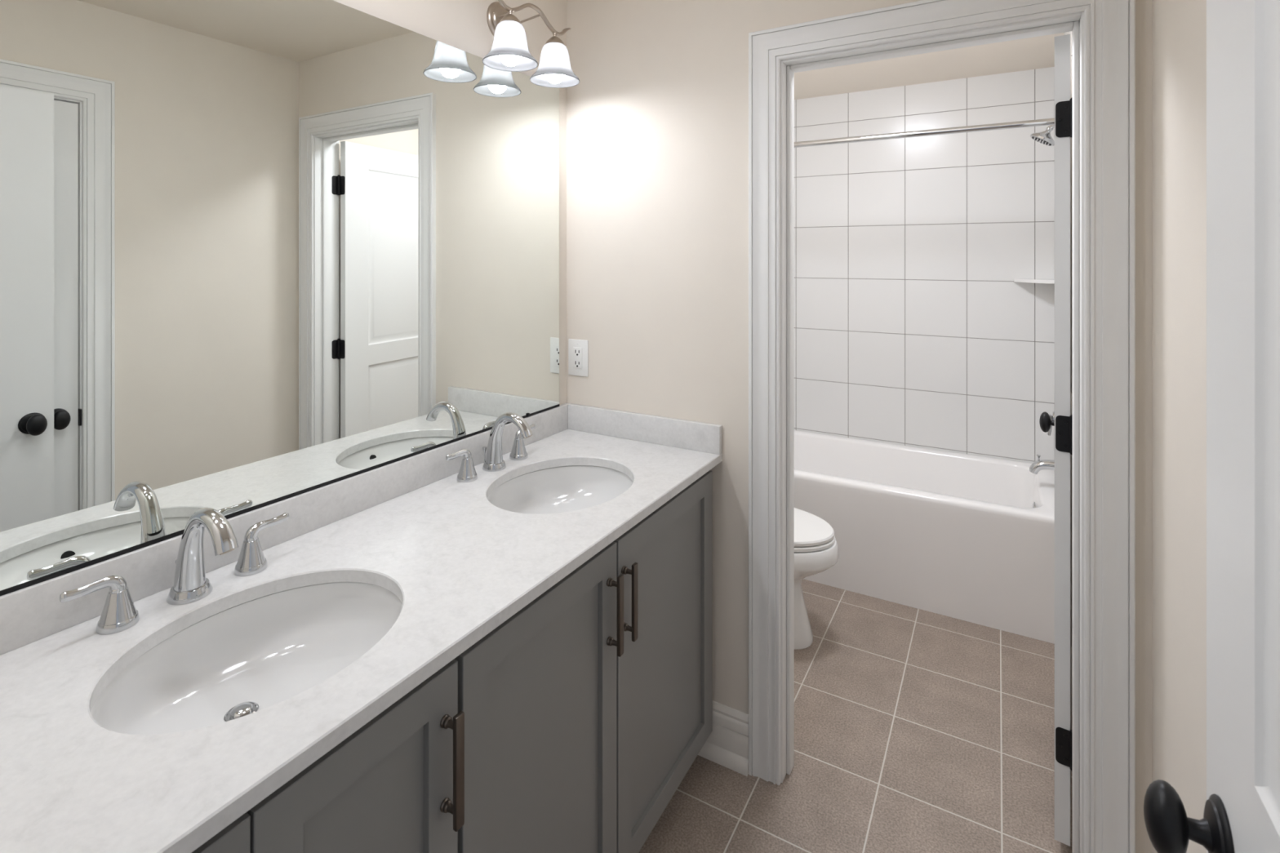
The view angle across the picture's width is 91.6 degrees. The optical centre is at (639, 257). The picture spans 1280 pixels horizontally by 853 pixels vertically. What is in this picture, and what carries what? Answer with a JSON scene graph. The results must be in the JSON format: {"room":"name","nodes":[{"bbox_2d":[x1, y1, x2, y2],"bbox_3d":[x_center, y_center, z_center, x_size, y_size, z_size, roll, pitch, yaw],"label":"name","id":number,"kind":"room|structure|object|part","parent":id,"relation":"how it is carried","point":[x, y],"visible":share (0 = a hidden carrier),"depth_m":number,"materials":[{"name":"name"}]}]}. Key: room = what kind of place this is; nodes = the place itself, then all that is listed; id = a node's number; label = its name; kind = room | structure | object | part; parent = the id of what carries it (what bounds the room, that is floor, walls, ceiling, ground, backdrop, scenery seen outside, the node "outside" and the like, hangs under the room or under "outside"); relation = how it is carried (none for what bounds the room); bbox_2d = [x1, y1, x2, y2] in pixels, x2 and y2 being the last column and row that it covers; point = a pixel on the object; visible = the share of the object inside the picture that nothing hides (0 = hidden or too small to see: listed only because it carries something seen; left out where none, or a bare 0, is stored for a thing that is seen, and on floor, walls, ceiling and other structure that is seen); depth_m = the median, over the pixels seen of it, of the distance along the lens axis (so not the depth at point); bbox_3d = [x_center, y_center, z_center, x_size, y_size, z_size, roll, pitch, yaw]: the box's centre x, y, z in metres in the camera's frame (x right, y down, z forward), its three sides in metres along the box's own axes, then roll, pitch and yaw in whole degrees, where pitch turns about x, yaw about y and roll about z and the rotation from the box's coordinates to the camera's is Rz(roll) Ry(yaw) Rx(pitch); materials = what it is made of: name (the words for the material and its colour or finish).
{"room":"bathroom","nodes":[
{"label":"bathroom","id":0,"kind":"room"},
{"bbox_2d":[333,0,566,404],"bbox_3d":[-0.256,0.290,2.272,0.120,2.420,3.800,0,0,30],"label":"wall","id":1,"kind":"structure","parent":0,"point":[462,24],"depth_m":1.80,"materials":[{"name":"beige paint"}]},
{"bbox_2d":[0,0,559,595],"bbox_3d":[-0.669,-0.037,1.415,0.017,1.080,1.584,0,0,30],"label":"wall mirror","id":2,"kind":"object","parent":1,"relation":"attached to","point":[254,255],"visible":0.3,"depth_m":1.22,"materials":[{"name":"silver mirror"}]},
{"bbox_2d":[0,402,570,655],"bbox_3d":[-0.661,0.545,1.426,0.020,0.084,1.668,0,0,30],"label":"backsplash","id":3,"kind":"structure","parent":1,"relation":"attached to","point":[28,615],"depth_m":1.22,"materials":[{"name":"white stone"}]},
{"bbox_2d":[482,0,579,88],"bbox_3d":[-0.331,-0.646,1.818,0.204,0.236,0.357,0,0,30],"label":"vanity light","id":4,"kind":"object","parent":1,"relation":"attached to","point":[509,51],"visible":1,"depth_m":1.81,"materials":[{"name":"white glass"}]},
{"bbox_3d":[-0.373,-0.710,1.802,0.111,0.018,0.006,0,0,30],"label":"stem","id":5,"kind":"part","parent":4,"relation":"part of","materials":[{"name":"silver metal"}]},
{"bbox_3d":[-0.358,-0.589,1.718,0.151,0.110,0.151,0,0,30],"label":"lamp shade","id":6,"kind":"part","parent":4,"relation":"part of","materials":[{"name":"white glass"}]},
{"bbox_3d":[-0.358,-0.584,1.718,0.060,0.112,0.060,0,0,30],"label":"bulb","id":7,"kind":"part","parent":4,"relation":"part of","materials":[{"name":"white glass"}]},
{"bbox_3d":[-0.338,-0.710,1.863,0.111,0.018,0.006,0,0,30],"label":"stem","id":8,"kind":"part","parent":4,"relation":"part of","materials":[{"name":"silver metal"}]},
{"bbox_3d":[-0.308,-0.704,1.805,0.017,0.054,0.357,0,0,30],"label":"arm","id":9,"kind":"part","parent":4,"relation":"part of","materials":[{"name":"silver metal"}]},
{"bbox_3d":[-0.258,-0.589,1.891,0.151,0.110,0.151,0,0,30],"label":"lamp shade","id":10,"kind":"part","parent":4,"relation":"part of","materials":[{"name":"white glass"}]},
{"bbox_3d":[-0.258,-0.584,1.891,0.060,0.112,0.060,0,0,30],"label":"bulb","id":11,"kind":"part","parent":4,"relation":"part of","materials":[{"name":"white glass"}]},
{"bbox_2d":[638,578,1071,852],"bbox_3d":[0.471,1.530,0.930,2.720,0.060,5.400,0,0,30],"label":"floor","id":12,"kind":"structure","parent":0,"point":[917,731],"depth_m":1.89,"materials":[{"name":"brown tile"}]},
{"bbox_2d":[191,470,712,852],"bbox_3d":[-0.413,1.056,1.271,0.582,0.887,1.642,0,0,30],"label":"vanity cabinet","id":13,"kind":"object","parent":12,"relation":"on","point":[572,726],"visible":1,"depth_m":1.20,"materials":[{"name":"grey wood"}]},
{"bbox_3d":[-0.527,1.020,0.577,0.019,0.771,0.311,0,0,30],"label":"door","id":14,"kind":"part","parent":13,"relation":"part of","materials":[{"name":"grey paint"}]},
{"bbox_3d":[-0.371,1.020,0.849,0.019,0.771,0.309,0,0,30],"label":"door","id":15,"kind":"part","parent":13,"relation":"part of","materials":[{"name":"grey paint"}]},
{"bbox_2d":[0,402,722,852],"bbox_3d":[-0.420,0.557,1.287,0.578,0.109,1.670,0,0,30],"label":"countertop","id":16,"kind":"structure","parent":13,"relation":"on","point":[460,565],"depth_m":1.01,"materials":[{"name":"white stone"}]},
{"bbox_2d":[59,507,288,635],"bbox_3d":[-0.744,0.506,1.060,0.175,0.162,0.346,0,0,30],"label":"faucet","id":17,"kind":"object","parent":16,"relation":"on","point":[119,613],"visible":1,"depth_m":1.06,"materials":[{"name":"silver metal"}]},
{"bbox_3d":[-0.848,0.518,0.968,0.022,0.028,0.082,0,0,30],"label":"lever","id":18,"kind":"part","parent":17,"relation":"part of","materials":[{"name":"silver metal"}]},
{"bbox_3d":[-0.833,0.558,0.994,0.054,0.057,0.054,0,0,30],"label":"handle","id":19,"kind":"part","parent":17,"relation":"part of","materials":[{"name":"silver metal"}]},
{"bbox_3d":[-0.739,0.506,1.058,0.165,0.162,0.066,0,0,30],"label":"spout","id":20,"kind":"part","parent":17,"relation":"part of","materials":[{"name":"silver metal"}]},
{"bbox_3d":[-0.732,0.558,1.171,0.054,0.057,0.054,0,0,30],"label":"handle","id":21,"kind":"part","parent":17,"relation":"part of","materials":[{"name":"silver metal"}]},
{"bbox_3d":[-0.717,0.518,1.197,0.022,0.028,0.082,0,0,30],"label":"lever","id":22,"kind":"part","parent":17,"relation":"part of","materials":[{"name":"silver metal"}]},
{"bbox_2d":[90,582,402,734],"bbox_3d":[-0.581,0.679,0.970,0.412,0.132,0.482,0,0,30],"label":"sink","id":23,"kind":"object","parent":16,"relation":"in","point":[254,655],"visible":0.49,"depth_m":1.08,"materials":[{"name":"white ceramic"}]},
{"bbox_2d":[445,412,535,482],"bbox_3d":[-0.367,0.506,1.714,0.175,0.162,0.346,0,0,30],"label":"faucet","id":24,"kind":"object","parent":16,"relation":"on","point":[494,461],"visible":1,"depth_m":1.71,"materials":[{"name":"silver metal"}]},
{"bbox_3d":[-0.472,0.518,1.622,0.022,0.028,0.082,0,0,30],"label":"lever","id":25,"kind":"part","parent":24,"relation":"part of","materials":[{"name":"silver metal"}]},
{"bbox_3d":[-0.457,0.558,1.648,0.054,0.057,0.054,0,0,30],"label":"handle","id":26,"kind":"part","parent":24,"relation":"part of","materials":[{"name":"silver metal"}]},
{"bbox_3d":[-0.438,0.560,1.754,0.013,0.053,0.013,0,0,30],"label":"lift rod","id":27,"kind":"part","parent":24,"relation":"part of","materials":[{"name":"silver metal"}]},
{"bbox_3d":[-0.363,0.506,1.711,0.165,0.162,0.066,0,0,30],"label":"spout","id":28,"kind":"part","parent":24,"relation":"part of","materials":[{"name":"silver metal"}]},
{"bbox_3d":[-0.355,0.558,1.825,0.054,0.057,0.054,0,0,30],"label":"handle","id":29,"kind":"part","parent":24,"relation":"part of","materials":[{"name":"silver metal"}]},
{"bbox_3d":[-0.341,0.518,1.850,0.022,0.028,0.082,0,0,30],"label":"lever","id":30,"kind":"part","parent":24,"relation":"part of","materials":[{"name":"silver metal"}]},
{"bbox_2d":[487,465,632,514],"bbox_3d":[-0.202,0.679,1.628,0.412,0.132,0.482,0,0,30],"label":"sink","id":31,"kind":"object","parent":16,"relation":"in","point":[562,489],"visible":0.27,"depth_m":1.79,"materials":[{"name":"white ceramic"}]},
{"bbox_3d":[-0.288,0.710,0.947,0.027,0.018,0.018,0,0,30],"label":"post","id":32,"kind":"part","parent":13,"relation":"part of","materials":[{"name":"silver metal"}]},
{"bbox_3d":[-0.288,0.838,0.947,0.027,0.018,0.018,0,0,30],"label":"post","id":33,"kind":"part","parent":13,"relation":"part of","materials":[{"name":"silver metal"}]},
{"bbox_3d":[-0.273,0.774,0.938,0.008,0.170,0.017,0,0,30],"label":"pull handle","id":34,"kind":"part","parent":13,"relation":"part of","materials":[{"name":"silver metal"}]},
{"bbox_3d":[-0.174,1.020,1.190,0.019,0.771,0.459,0,0,30],"label":"door","id":35,"kind":"part","parent":13,"relation":"part of","materials":[{"name":"grey paint"}]},
{"bbox_3d":[-0.056,0.707,1.349,0.027,0.018,0.018,0,0,30],"label":"post","id":36,"kind":"part","parent":13,"relation":"part of","materials":[{"name":"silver metal"}]},
{"bbox_3d":[-0.056,0.835,1.349,0.027,0.018,0.018,0,0,30],"label":"post","id":37,"kind":"part","parent":13,"relation":"part of","materials":[{"name":"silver metal"}]},
{"bbox_3d":[-0.042,0.771,1.341,0.008,0.170,0.017,0,0,30],"label":"pull handle","id":38,"kind":"part","parent":13,"relation":"part of","materials":[{"name":"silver metal"}]},
{"bbox_3d":[-0.026,0.707,1.401,0.027,0.018,0.018,0,0,30],"label":"post","id":39,"kind":"part","parent":13,"relation":"part of","materials":[{"name":"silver metal"}]},
{"bbox_3d":[-0.026,0.835,1.401,0.027,0.018,0.018,0,0,30],"label":"post","id":40,"kind":"part","parent":13,"relation":"part of","materials":[{"name":"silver metal"}]},
{"bbox_3d":[-0.012,0.771,1.393,0.008,0.170,0.017,0,0,30],"label":"pull handle","id":41,"kind":"part","parent":13,"relation":"part of","materials":[{"name":"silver metal"}]},
{"bbox_3d":[0.075,1.020,1.623,0.019,0.771,0.528,0,0,30],"label":"door","id":42,"kind":"part","parent":13,"relation":"part of","materials":[{"name":"grey paint"}]},
{"bbox_2d":[794,507,839,649],"bbox_3d":[0.426,1.115,2.562,0.758,0.770,0.456,0,0,30],"label":"toilet","id":43,"kind":"object","parent":12,"relation":"on","point":[815,544],"visible":0.16,"depth_m":2.38,"materials":[{"name":"white ceramic"}]},
{"bbox_3d":[0.509,1.075,2.514,0.534,0.046,0.368,0,0,30],"label":"lid","id":44,"kind":"part","parent":43,"relation":"part of","materials":[{"name":"white plastic"}]},
{"bbox_3d":[0.516,1.087,2.510,0.521,0.016,0.370,0,0,30],"label":"seat","id":45,"kind":"part","parent":43,"relation":"part of","materials":[{"name":"white plastic"}]},
{"bbox_2d":[794,430,1054,644],"bbox_3d":[1.161,1.255,3.073,1.521,0.490,0.722,0,0,30],"label":"bathtub","id":46,"kind":"object","parent":12,"relation":"on","point":[970,538],"visible":0.59,"depth_m":2.69,"materials":[{"name":"white ceramic"}]},
{"bbox_2d":[566,0,1151,852],"bbox_3d":[0.462,0.290,1.809,1.587,2.420,0.115,0,0,30],"label":"wall","id":47,"kind":"structure","parent":0,"point":[657,113],"depth_m":1.92,"materials":[{"name":"beige paint"}]},
{"bbox_2d":[568,338,588,377],"bbox_3d":[-0.212,0.343,2.126,0.082,0.124,0.009,0,0,30],"label":"wall outlet","id":48,"kind":"object","parent":47,"relation":"attached to","point":[578,349],"visible":1,"depth_m":2.12,"materials":[{"name":"white plastic"}]},
{"bbox_2d":[573,346,582,368],"bbox_3d":[-0.213,0.343,2.124,0.037,0.071,0.004,0,0,30],"label":"receptacle","id":49,"kind":"object","parent":48,"relation":"attached to","point":[577,351],"depth_m":2.12,"materials":[{"name":"white plastic"}]},
{"bbox_2d":[697,700,748,776],"bbox_3d":[0.225,1.420,1.863,0.212,0.160,0.028,0,0,30],"label":"baseboard","id":50,"kind":"structure","parent":47,"relation":"attached to","point":[726,745],"depth_m":1.84,"materials":[{"name":"white paint"}]},
{"bbox_2d":[748,0,1135,852],"bbox_3d":[0.733,0.424,1.643,0.888,2.151,0.136,0,0,30],"label":"door frame","id":51,"kind":"structure","parent":47,"relation":"attached to","point":[1109,25],"depth_m":1.46,"materials":[{"name":"white paint"}]},
{"bbox_2d":[1039,34,1071,846],"bbox_3d":[1.244,0.452,1.825,0.150,2.006,0.700,0,0,35],"label":"door","id":52,"kind":"structure","parent":47,"relation":"in","point":[1062,423],"depth_m":1.55,"materials":[{"name":"white paint"}]},
{"bbox_3d":[1.371,0.555,2.090,0.050,0.069,0.051,0,0,35],"label":"knob","id":53,"kind":"part","parent":52,"relation":"part of","materials":[{"name":"black metal"}]},
{"bbox_2d":[794,66,1054,463],"bbox_3d":[1.397,0.290,3.433,1.587,2.420,0.137,0,0,30],"label":"wall","id":54,"kind":"structure","parent":0,"point":[913,326],"depth_m":3.27,"materials":[{"name":"white tile"}]},
{"bbox_2d":[1013,278,1054,284],"bbox_3d":[1.886,0.114,2.976,0.168,0.016,0.168,0,0,30],"label":"corner shelf","id":55,"kind":"object","parent":54,"relation":"attached to","point":[1017,280],"visible":0.92,"depth_m":2.95,"materials":[{"name":"white ceramic"}]},
{"bbox_2d":[794,32,1064,99],"bbox_3d":[0.489,-0.960,1.843,1.840,0.080,3.800,0,0,30],"label":"wall","id":56,"kind":"structure","parent":0,"point":[1034,52],"depth_m":3.02,"materials":[{"name":"beige paint"}]},
{"bbox_2d":[1063,31,1071,68],"bbox_3d":[1.836,0.290,2.662,0.057,2.420,0.763,0,0,30],"label":"wall","id":57,"kind":"structure","parent":0,"point":[1066,33],"depth_m":2.34,"materials":[{"name":"white paint"}]},
{"bbox_2d":[1029,454,1054,474],"bbox_3d":[1.770,0.909,2.721,0.118,0.085,0.072,0,0,30],"label":"tub spout","id":58,"kind":"object","parent":57,"relation":"attached to","point":[1042,464],"visible":0.8,"depth_m":2.71,"materials":[{"name":"silver metal"}]},
{"bbox_2d":[1030,124,1054,146],"bbox_3d":[1.771,-0.545,2.720,0.115,0.121,0.102,0,0,30],"label":"shower fixture","id":59,"kind":"object","parent":57,"relation":"attached to","point":[1044,137],"visible":0.7,"depth_m":2.70,"materials":[{"name":"silver metal"}]},
{"bbox_2d":[1047,411,1054,435],"bbox_3d":[1.798,0.700,2.705,0.051,0.170,0.170,0,0,30],"label":"shower valve","id":60,"kind":"object","parent":57,"relation":"attached to","point":[1052,416],"visible":0.25,"depth_m":2.70,"materials":[{"name":"silver metal"}]},
{"bbox_3d":[1.788,0.731,2.711,0.027,0.089,0.024,0,0,30],"label":"lever","id":61,"kind":"part","parent":60,"relation":"part of","materials":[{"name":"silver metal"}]},
{"bbox_2d":[1151,0,1206,852],"bbox_3d":[1.223,0.290,1.409,0.130,2.420,3.780,0,0,30],"label":"wall","id":62,"kind":"structure","parent":0,"point":[1179,27],"depth_m":1.15,"materials":[{"name":"beige paint"}]},
{"bbox_3d":[0.488,0.090,3.437,0.008,2.020,0.763,0,0,30],"label":"wall","id":63,"kind":"structure","parent":0,"visible":0},
{"bbox_2d":[794,117,1054,147],"bbox_3d":[0.996,-0.530,2.785,1.521,0.060,0.060,0,0,30],"label":"curtain rod","id":64,"kind":"object","parent":63,"relation":"attached to","point":[1046,122],"visible":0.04,"depth_m":2.64,"materials":[{"name":"silver metal"}]},
{"bbox_3d":[-0.428,0.290,0.262,1.587,2.420,0.115,0,0,30],"label":"wall","id":65,"kind":"structure","parent":0,"visible":0},
{"bbox_2d":[1143,0,1279,852],"bbox_3d":[0.400,0.472,0.292,0.152,2.035,0.757,0,0,30],"label":"door","id":66,"kind":"structure","parent":65,"relation":"in","point":[1242,814],"depth_m":0.54,"materials":[{"name":"white paint"}]},
{"bbox_3d":[0.516,0.545,0.598,0.050,0.069,0.051,0,0,30],"label":"knob","id":67,"kind":"part","parent":66,"relation":"part of","materials":[{"name":"black metal"}]}
]}

